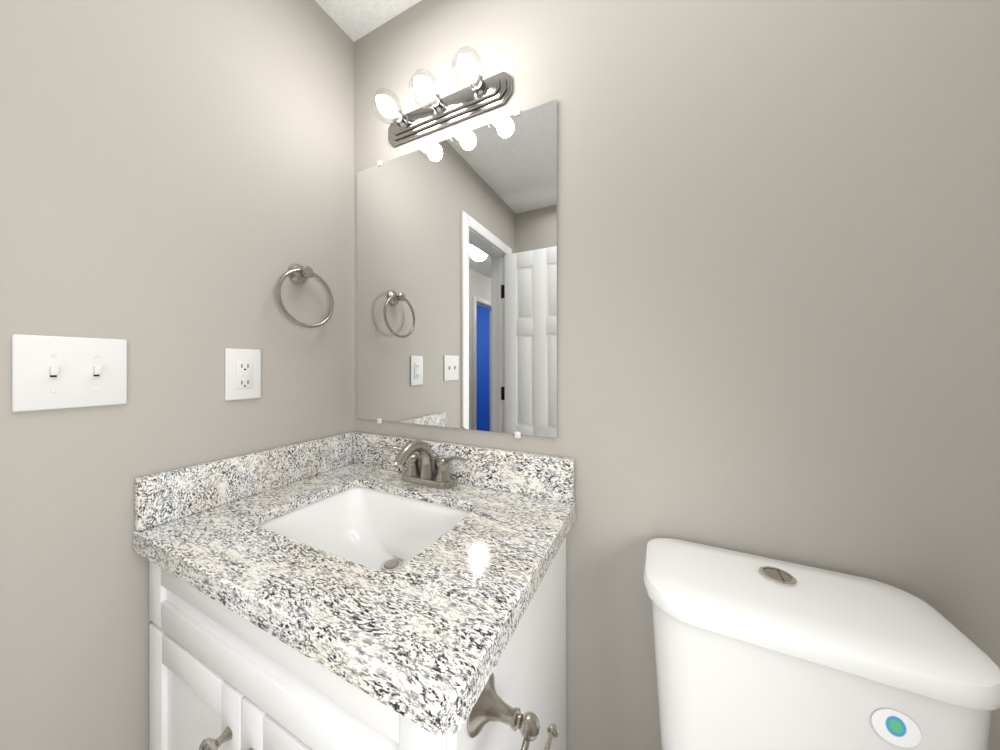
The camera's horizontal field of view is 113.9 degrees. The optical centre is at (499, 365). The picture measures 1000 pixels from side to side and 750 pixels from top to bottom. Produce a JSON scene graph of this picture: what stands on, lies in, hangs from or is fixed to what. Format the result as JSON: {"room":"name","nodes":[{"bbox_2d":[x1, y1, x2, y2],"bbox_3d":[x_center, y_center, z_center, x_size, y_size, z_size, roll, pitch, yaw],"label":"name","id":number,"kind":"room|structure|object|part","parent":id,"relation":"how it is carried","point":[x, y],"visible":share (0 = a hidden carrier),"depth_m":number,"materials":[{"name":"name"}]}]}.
{"room":"bathroom","nodes":[
{"label":"bathroom","id":0,"kind":"room"},
{"bbox_2d":[0,0,353,749],"bbox_3d":[-1.470,0.066,-0.832,0.099,2.280,4.300,0,0,26],"label":"wall","id":1,"kind":"structure","parent":0,"point":[176,188],"depth_m":0.63,"materials":[{"name":"beige paint"}]},
{"bbox_2d":[12,334,126,411],"bbox_3d":[-0.729,0.012,0.559,0.016,0.122,0.122,0,0,26],"label":"switch plate","id":2,"kind":"object","parent":1,"relation":"attached to","point":[54,372],"visible":1,"depth_m":0.55,"materials":[{"name":"white plastic"}]},
{"bbox_2d":[225,348,260,400],"bbox_3d":[-0.621,0.021,0.789,0.009,0.122,0.075,0,0,26],"label":"electrical outlet plate","id":3,"kind":"object","parent":1,"relation":"attached to","point":[242,373],"visible":1,"depth_m":0.79,"materials":[{"name":"white plastic"}]},
{"bbox_2d":[276,263,333,327],"bbox_3d":[-0.542,-0.193,0.901,0.052,0.181,0.162,0,0,26],"label":"towel ring","id":4,"kind":"object","parent":1,"relation":"attached to","point":[297,273],"visible":1,"depth_m":0.89,"materials":[{"name":"silver metal"}]},
{"bbox_2d":[315,0,420,41],"bbox_3d":[-2.284,-1.104,-0.383,5.245,0.060,4.395,0,0,26],"label":"ceiling","id":5,"kind":"structure","parent":0,"point":[355,20],"depth_m":0.99,"materials":[{"name":"white paint"}]},
{"bbox_2d":[354,0,999,749],"bbox_3d":[-0.206,0.066,0.997,2.715,2.280,0.095,0,0,26],"label":"wall","id":6,"kind":"structure","parent":0,"point":[778,278],"depth_m":0.61,"materials":[{"name":"beige paint"}]},
{"bbox_2d":[372,46,511,145],"bbox_3d":[-0.183,-0.712,0.861,0.417,0.080,0.126,0,0,26],"label":"sconce","id":7,"kind":"object","parent":6,"relation":"attached to","point":[479,95],"visible":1,"depth_m":0.86,"materials":[{"name":"silver metal"}]},
{"bbox_3d":[-0.308,-0.712,0.900,0.077,0.077,0.088,0,0,26],"label":"bulb glass","id":8,"kind":"part","parent":7,"relation":"part of","materials":[{"name":"white glass"}]},
{"bbox_3d":[-0.191,-0.712,0.844,0.077,0.077,0.088,0,0,26],"label":"bulb glass","id":9,"kind":"part","parent":7,"relation":"part of","materials":[{"name":"white glass"}]},
{"bbox_3d":[-0.074,-0.712,0.787,0.077,0.077,0.088,0,0,26],"label":"bulb glass","id":10,"kind":"part","parent":7,"relation":"part of","materials":[{"name":"white glass"}]},
{"bbox_2d":[357,99,556,437],"bbox_3d":[-0.166,-0.230,0.919,0.670,0.824,0.008,0,0,26],"label":"mirror","id":11,"kind":"object","parent":6,"relation":"attached to","point":[456,281],"visible":1,"depth_m":0.88,"materials":[{"name":"silver mirror"}]},
{"bbox_3d":[-2.284,1.236,-0.383,5.245,0.060,4.395,0,0,26],"label":"floor","id":12,"kind":"structure","parent":0,"visible":0},
{"bbox_2d":[133,431,575,749],"bbox_3d":[-0.249,0.698,0.639,0.804,1.015,0.581,0,0,26],"label":"bathroom vanity","id":13,"kind":"object","parent":12,"relation":"on","point":[354,590],"visible":1,"depth_m":0.54,"materials":[{"name":"stone"}]},
{"bbox_3d":[-0.402,0.574,0.478,0.097,0.033,0.035,0,0,26],"label":"knob","id":14,"kind":"part","parent":13,"relation":"part of","materials":[{"name":"silver metal"}]},
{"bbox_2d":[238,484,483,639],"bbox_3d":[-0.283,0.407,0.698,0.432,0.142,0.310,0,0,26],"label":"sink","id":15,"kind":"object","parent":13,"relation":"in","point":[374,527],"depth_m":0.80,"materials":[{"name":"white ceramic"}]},
{"bbox_2d":[381,439,467,489],"bbox_3d":[-0.212,0.253,0.833,0.260,0.125,0.149,0,0,26],"label":"faucet","id":16,"kind":"object","parent":13,"relation":"on","point":[420,464],"depth_m":0.86,"materials":[{"name":"silver metal"}]},
{"bbox_2d":[643,538,999,749],"bbox_3d":[0.331,0.773,0.292,0.386,0.866,0.677,0,0,26],"label":"toilet","id":17,"kind":"object","parent":12,"relation":"on","point":[754,652],"visible":1,"depth_m":0.44,"materials":[{"name":"white ceramic"}]}
]}

